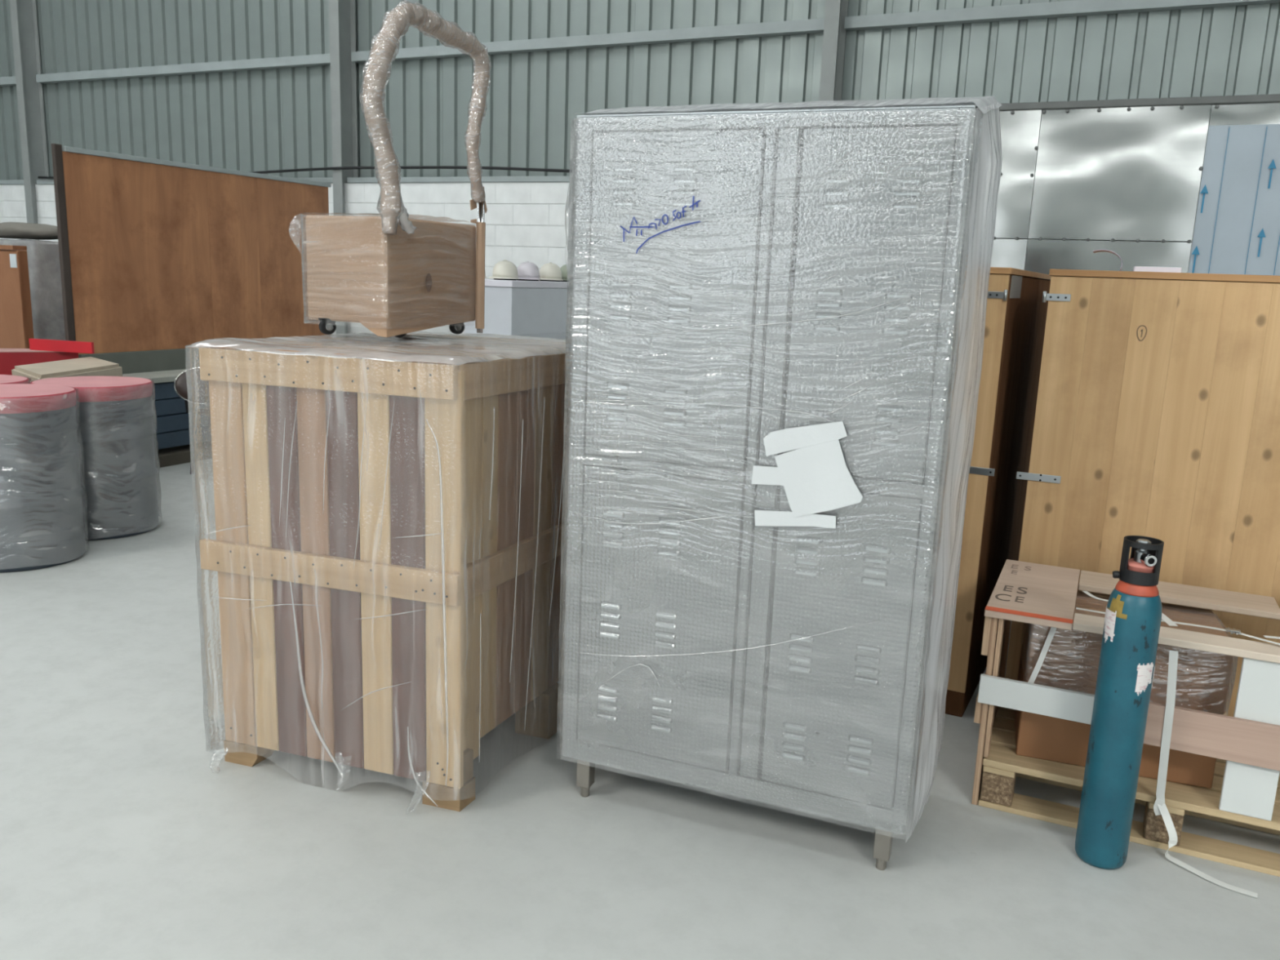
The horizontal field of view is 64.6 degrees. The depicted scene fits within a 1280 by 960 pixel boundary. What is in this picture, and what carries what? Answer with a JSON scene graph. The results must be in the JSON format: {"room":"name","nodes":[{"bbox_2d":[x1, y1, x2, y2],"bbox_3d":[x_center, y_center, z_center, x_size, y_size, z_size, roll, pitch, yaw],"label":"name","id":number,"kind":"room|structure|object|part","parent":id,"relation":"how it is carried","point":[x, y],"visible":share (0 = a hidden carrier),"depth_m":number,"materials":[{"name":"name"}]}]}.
{"room":"warehouse","nodes":[
{"label":"warehouse","id":0,"kind":"room"},
{"bbox_2d":[0,458,1279,959],"bbox_3d":[-4.311,1.250,0.591,24.000,0.100,21.000,7,12,24],"label":"floor","id":1,"kind":"structure","parent":0,"point":[120,839],"depth_m":2.58,"materials":[{"name":"concrete"}]},
{"bbox_2d":[0,374,31,384],"bbox_3d":[-3.506,-0.130,5.320,0.599,0.801,0.598,-4,13,-30],"label":"drum","id":2,"kind":"object","parent":1,"relation":"on","point":[4,379],"visible":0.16,"depth_m":5.32,"materials":[{"name":"plastic"}]},
{"bbox_2d":[0,244,34,348],"bbox_3d":[-4.926,-1.009,7.649,1.000,1.502,0.108,7,12,24],"label":"cabinet","id":3,"kind":"object","parent":1,"relation":"on","point":[16,327],"visible":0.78,"depth_m":7.38,"materials":[{"name":"brown wood"}]},
{"bbox_3d":[-4.915,-1.732,7.512,0.965,0.031,0.108,7,12,24],"label":"lid","id":4,"kind":"part","parent":3,"relation":"part of","materials":[{"name":"orange wood"}]},
{"bbox_3d":[-4.511,-1.578,7.293,0.070,0.097,0.005,7,12,24],"label":"catch plate","id":5,"kind":"part","parent":3,"relation":"part of","materials":[{"name":"silver metal"}]},
{"bbox_2d":[0,239,65,340],"bbox_3d":[-5.372,-1.357,9.132,1.341,1.562,1.019,7,12,24],"label":"cabinet","id":6,"kind":"object","parent":1,"relation":"on","point":[43,257],"visible":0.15,"depth_m":8.47,"materials":[{"name":"plastic"}]},
{"bbox_2d":[0,222,57,239],"bbox_3d":[-5.366,-2.174,8.836,0.933,0.139,0.626,7,12,24],"label":"sack","id":7,"kind":"object","parent":6,"relation":"on","point":[18,230],"visible":0.77,"depth_m":8.59,"materials":[{"name":"grey fabric"}]},
{"bbox_2d":[0,348,78,375],"bbox_3d":[-4.100,-0.431,6.630,0.819,0.832,0.312,-3,12,-23],"label":"box","id":8,"kind":"object","parent":1,"relation":"on","point":[9,357],"visible":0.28,"depth_m":6.53,"materials":[{"name":"red paint"}]},
{"bbox_3d":[-4.085,-0.836,6.549,0.819,0.006,0.311,-3,12,-23],"label":"dusty lid","id":9,"kind":"part","parent":8,"relation":"part of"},
{"bbox_2d":[28,338,94,353],"bbox_3d":[-3.756,-0.870,6.578,0.480,0.072,0.021,5,12,13],"label":"steel plate","id":10,"kind":"object","parent":8,"relation":"on","point":[69,346],"visible":1,"depth_m":6.57,"materials":[{"name":"red paint"}]},
{"bbox_2d":[0,383,89,572],"bbox_3d":[-2.999,-0.025,4.856,0.595,0.816,0.597,-1,12,-17],"label":"drum","id":11,"kind":"object","parent":1,"relation":"on","point":[43,500],"visible":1,"depth_m":4.71,"materials":[{"name":"grey plastic"}]},
{"bbox_3d":[-2.984,-0.418,4.777,0.554,0.013,0.554,-1,12,-17],"label":"lid","id":12,"kind":"part","parent":11,"relation":"part of","materials":[{"name":"red plastic"}]},
{"bbox_2d":[11,356,122,381],"bbox_3d":[-3.462,-0.302,6.186,0.455,0.800,1.172,3,11,4],"label":"carton","id":13,"kind":"object","parent":1,"relation":"on","point":[88,366],"visible":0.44,"depth_m":5.99,"materials":[{"name":"beige cardboard"}]},
{"bbox_2d":[28,376,162,540],"bbox_3d":[-2.909,-0.131,5.439,0.598,0.801,0.597,-5,13,-32],"label":"drum","id":14,"kind":"object","parent":1,"relation":"on","point":[118,424],"visible":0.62,"depth_m":5.28,"materials":[{"name":"grey plastic"}]},
{"bbox_3d":[-2.895,-0.517,5.362,0.554,0.013,0.554,-5,13,-32],"label":"lid","id":15,"kind":"part","parent":14,"relation":"part of","materials":[{"name":"red plastic"}]},
{"bbox_2d":[78,347,212,467],"bbox_3d":[-3.118,-0.661,8.066,0.415,0.790,2.640,7,12,24],"label":"workbench","id":16,"kind":"object","parent":1,"relation":"on","point":[162,366],"visible":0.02,"depth_m":7.28,"materials":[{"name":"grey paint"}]},
{"bbox_3d":[-3.288,-0.716,7.592,0.282,0.113,1.190,7,12,24],"label":"drawer","id":17,"kind":"part","parent":16,"relation":"part of","materials":[{"name":"blue metal"}]},
{"bbox_3d":[-3.297,-0.601,7.618,0.270,0.113,1.190,7,12,24],"label":"drawer","id":18,"kind":"part","parent":16,"relation":"part of","materials":[{"name":"blue metal"}]},
{"bbox_3d":[-3.296,-0.485,7.639,0.282,0.113,1.190,7,12,24],"label":"drawer","id":19,"kind":"part","parent":16,"relation":"part of","materials":[{"name":"blue metal"}]},
{"bbox_3d":[-3.306,-0.370,7.665,0.270,0.113,1.190,7,12,24],"label":"drawer","id":20,"kind":"part","parent":16,"relation":"part of","materials":[{"name":"blue metal"}]},
{"bbox_2d":[51,143,331,354],"bbox_3d":[-3.281,-1.716,7.816,0.060,1.360,2.560,7,12,24],"label":"wooden panel","id":21,"kind":"object","parent":16,"relation":"on","point":[155,254],"visible":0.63,"depth_m":7.47,"materials":[{"name":"brown wood"}]},
{"bbox_3d":[-3.807,-1.511,6.697,0.032,1.360,0.055,7,12,24],"label":"post","id":22,"kind":"part","parent":21,"relation":"part of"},
{"bbox_2d":[173,367,210,474],"bbox_3d":[-2.843,-0.413,7.001,0.484,0.748,0.500,3,11,4],"label":"chair","id":23,"kind":"object","parent":1,"relation":"on","point":[180,382],"visible":0.34,"depth_m":6.78,"materials":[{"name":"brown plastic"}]},
{"bbox_3d":[-2.939,-0.635,6.799,0.330,0.231,0.066,-3,12,-24],"label":"backrest","id":24,"kind":"part","parent":23,"relation":"part of","materials":[{"name":"brown plastic"}]},
{"bbox_3d":[-3.053,-0.250,6.921,0.108,0.445,0.026,12,15,41],"label":"leg","id":25,"kind":"part","parent":23,"relation":"part of","materials":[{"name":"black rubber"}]},
{"bbox_3d":[-2.809,-0.486,7.021,0.360,0.040,0.360,3,11,4],"label":"seat","id":26,"kind":"part","parent":23,"relation":"part of","materials":[{"name":"plastic"}]},
{"bbox_2d":[185,330,565,813],"bbox_3d":[-0.664,0.193,3.174,0.929,1.258,1.065,6,12,17],"label":"wooden crate","id":27,"kind":"object","parent":1,"relation":"on","point":[385,553],"visible":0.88,"depth_m":2.77,"materials":[{"name":"beige wood"}]},
{"bbox_3d":[-0.826,-0.280,2.641,0.772,0.087,0.021,6,12,17],"label":"rail","id":28,"kind":"part","parent":27,"relation":"part of","materials":[{"name":"beige wood"}]},
{"bbox_3d":[-0.854,0.248,2.750,0.814,0.085,0.021,6,12,17],"label":"rail","id":29,"kind":"part","parent":27,"relation":"part of","materials":[{"name":"beige wood"}]},
{"bbox_2d":[299,0,491,337],"bbox_3d":[-0.773,-0.925,3.103,0.417,0.943,0.563,8,13,25],"label":"trolley","id":30,"kind":"object","parent":27,"relation":"on","point":[390,272],"visible":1,"depth_m":3.02,"materials":[{"name":"brown wood"}]},
{"bbox_3d":[-0.619,-1.046,3.004,0.067,0.639,0.551,8,13,25],"label":"handle","id":31,"kind":"part","parent":30,"relation":"part of","materials":[{"name":"clear plastic"}]},
{"bbox_3d":[-0.519,-0.708,3.301,0.022,0.455,0.016,8,13,25],"label":"handle rail","id":32,"kind":"part","parent":30,"relation":"part of","materials":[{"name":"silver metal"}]},
{"bbox_3d":[-0.283,0.200,3.086,0.020,0.092,0.984,7,12,23],"label":"rail","id":33,"kind":"part","parent":27,"relation":"part of","materials":[{"name":"beige wood"}]},
{"bbox_3d":[-0.262,-0.325,2.984,0.020,0.092,0.978,7,12,23],"label":"rail","id":34,"kind":"part","parent":27,"relation":"part of","materials":[{"name":"beige wood"}]},
{"bbox_2d":[464,279,567,339],"bbox_3d":[-0.962,-1.048,8.896,0.472,1.380,1.372,7,12,24],"label":"box","id":35,"kind":"object","parent":1,"relation":"on","point":[536,308],"visible":0.31,"depth_m":8.30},
{"bbox_2d":[488,259,519,279],"bbox_3d":[-1.113,-1.720,8.292,0.220,0.163,0.288,7,12,24],"label":"hard hat","id":36,"kind":"object","parent":35,"relation":"on","point":[504,269],"visible":0.99,"depth_m":8.23,"materials":[{"name":"white plastic"}]},
{"bbox_2d":[516,261,541,280],"bbox_3d":[-0.944,-1.765,8.544,0.220,0.163,0.288,0,12,-10],"label":"hard hat","id":37,"kind":"object","parent":35,"relation":"on","point":[526,271],"visible":0.89,"depth_m":8.47,"materials":[{"name":"white plastic"}]},
{"bbox_2d":[539,262,563,281],"bbox_3d":[-0.785,-1.813,8.816,0.220,0.163,0.288,5,12,13],"label":"hard hat","id":38,"kind":"object","parent":35,"relation":"on","point":[550,272],"visible":0.88,"depth_m":8.75,"materials":[{"name":"white plastic"}]},
{"bbox_2d":[560,264,567,281],"bbox_3d":[-0.628,-1.864,9.098,0.220,0.163,0.288,-4,13,-26],"label":"hard hat","id":39,"kind":"object","parent":35,"relation":"on","point":[563,268],"visible":0.23,"depth_m":9.03,"materials":[{"name":"white plastic"}]},
{"bbox_2d":[556,95,1002,870],"bbox_3d":[0.330,-0.042,2.717,1.057,1.936,0.542,7,12,21],"label":"locker","id":40,"kind":"object","parent":1,"relation":"on","point":[776,312],"visible":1,"depth_m":2.46,"materials":[{"name":"stainless steel"},{"name":"clear plastic film"}]},
{"bbox_3d":[-0.153,0.809,2.861,0.040,0.110,0.040,7,12,21],"label":"leg","id":41,"kind":"part","parent":40,"relation":"part of","materials":[{"name":"silver metal"}]},
{"bbox_3d":[0.043,0.361,2.658,0.430,0.769,0.019,7,12,21],"label":"door","id":42,"kind":"part","parent":40,"relation":"part of","materials":[{"name":"silver metal"}]},
{"bbox_3d":[0.073,-0.440,2.497,0.430,0.800,0.019,7,12,21],"label":"door","id":43,"kind":"part","parent":40,"relation":"part of","materials":[{"name":"silver metal"}]},
{"bbox_3d":[0.484,0.408,2.482,0.331,0.778,0.019,7,12,21],"label":"door","id":44,"kind":"part","parent":40,"relation":"part of","materials":[{"name":"silver metal"}]},
{"bbox_3d":[0.514,-0.396,2.321,0.331,0.784,0.019,7,12,21],"label":"door","id":45,"kind":"part","parent":40,"relation":"part of","materials":[{"name":"silver metal"}]},
{"bbox_3d":[0.615,0.899,2.556,0.040,0.110,0.040,7,12,21],"label":"leg","id":46,"kind":"part","parent":40,"relation":"part of","materials":[{"name":"silver metal"}]},
{"bbox_2d":[945,266,1051,717],"bbox_3d":[1.281,-0.093,4.206,0.586,1.520,1.715,8,13,26],"label":"wooden crate","id":47,"kind":"object","parent":1,"relation":"on","point":[1015,318],"visible":0.34,"depth_m":3.50,"materials":[{"name":"brown wood"}]},
{"bbox_3d":[1.303,-0.829,4.063,0.572,0.020,1.710,8,13,26],"label":"lid","id":48,"kind":"part","parent":47,"relation":"part of","materials":[{"name":"brown wood"}]},
{"bbox_2d":[1075,535,1164,869],"bbox_3d":[1.221,0.569,2.571,0.127,0.862,0.125,7,12,24],"label":"gas cylinder","id":49,"kind":"object","parent":1,"relation":"on","point":[1133,612],"visible":1,"depth_m":2.53,"materials":[{"name":"teal paint"}]},
{"bbox_2d":[1140,551,1157,566],"bbox_3d":[1.237,0.193,2.467,0.031,0.031,0.033,2,11,1],"label":"outlet","id":50,"kind":"object","parent":49,"relation":"attached to","point":[1147,559],"depth_m":2.46,"materials":[{"name":"silver metal"}]},
{"bbox_2d":[971,559,1279,897],"bbox_3d":[1.500,0.652,2.849,1.017,0.612,0.725,7,12,24],"label":"crate","id":51,"kind":"object","parent":1,"relation":"on","point":[1244,792],"visible":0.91,"depth_m":2.73,"materials":[{"name":"brown wood"}]},
{"bbox_3d":[1.091,0.607,3.108,0.016,0.568,0.575,7,12,24],"label":"panel","id":52,"kind":"part","parent":51,"relation":"part of","materials":[{"name":"brown wood"}]},
{"bbox_3d":[1.000,0.578,2.858,0.012,0.417,0.058,7,12,24],"label":"post","id":53,"kind":"part","parent":51,"relation":"part of","materials":[{"name":"brown wood"}]},
{"bbox_3d":[1.111,0.603,2.764,0.355,0.080,0.017,7,12,24],"label":"rail","id":54,"kind":"part","parent":51,"relation":"part of","materials":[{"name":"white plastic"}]},
{"bbox_2d":[1014,644,1222,788],"bbox_3d":[1.376,0.677,2.969,0.500,0.215,0.362,6,12,18],"label":"carton","id":55,"kind":"object","parent":51,"relation":"on","point":[1039,736],"visible":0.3,"depth_m":2.84,"materials":[{"name":"cardboard"}]},
{"bbox_2d":[1021,590,1238,715],"bbox_3d":[1.386,0.475,2.924,0.518,0.198,0.374,6,12,18],"label":"wrapped package","id":56,"kind":"object","parent":55,"relation":"on","point":[1205,680],"visible":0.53,"depth_m":2.79},
{"bbox_3d":[1.534,0.428,2.583,0.792,0.020,0.097,7,12,24],"label":"rail","id":57,"kind":"part","parent":51,"relation":"part of","materials":[{"name":"beige wood"}]},
{"bbox_3d":[1.568,0.668,2.558,0.653,0.113,0.019,7,12,24],"label":"rail","id":58,"kind":"part","parent":51,"relation":"part of","materials":[{"name":"beige wood"}]},
{"bbox_2d":[1004,269,1279,716],"bbox_3d":[1.878,0.063,3.542,1.002,1.520,0.965,7,12,24],"label":"wooden crate","id":59,"kind":"object","parent":1,"relation":"on","point":[1157,412],"visible":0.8,"depth_m":3.10,"materials":[{"name":"brown wood"}]},
{"bbox_2d":[1093,249,1122,271],"bbox_3d":[1.497,-0.702,3.245,0.091,0.064,0.160,7,12,24],"label":"strap","id":60,"kind":"object","parent":59,"relation":"on","point":[1095,251],"visible":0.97,"depth_m":3.21,"materials":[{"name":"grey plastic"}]},
{"bbox_2d":[1133,266,1182,272],"bbox_3d":[1.613,-0.656,3.161,0.130,0.016,0.090,7,12,22],"label":"paper stack","id":61,"kind":"object","parent":59,"relation":"on","point":[1136,268],"visible":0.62,"depth_m":3.12,"materials":[{"name":"white paper"}]},
{"bbox_3d":[1.920,-0.670,3.391,0.972,0.020,0.960,7,12,24],"label":"lid","id":62,"kind":"part","parent":59,"relation":"part of","materials":[{"name":"brown wood"}]},
{"bbox_2d":[0,0,1279,337],"bbox_3d":[0.122,-3.889,8.965,24.000,7.000,0.316,7,12,24],"label":"wall","id":63,"kind":"structure","parent":0,"point":[1145,132],"depth_m":9.16,"materials":[{"name":"grey metal"}]},
{"bbox_3d":[-9.165,-3.913,13.345,3.600,0.053,0.120,7,12,24],"label":"rail","id":64,"kind":"part","parent":63,"relation":"part of","materials":[{"name":"grey paint"}]},
{"bbox_3d":[-5.276,-3.414,11.592,4.750,0.053,0.120,7,12,24],"label":"rail","id":65,"kind":"part","parent":63,"relation":"part of","materials":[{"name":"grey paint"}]},
{"bbox_2d":[37,165,569,178],"bbox_3d":[-3.009,-3.167,10.431,9.701,0.120,0.114,7,12,24],"label":"cable","id":66,"kind":"object","parent":63,"relation":"attached to","point":[402,166],"visible":0.3,"depth_m":10.09,"materials":[{"name":"black rubber"}]},
{"bbox_3d":[-0.757,-2.835,9.555,4.990,0.053,0.120,7,12,24],"label":"rail","id":67,"kind":"part","parent":63,"relation":"part of","materials":[{"name":"grey paint"}]}
]}

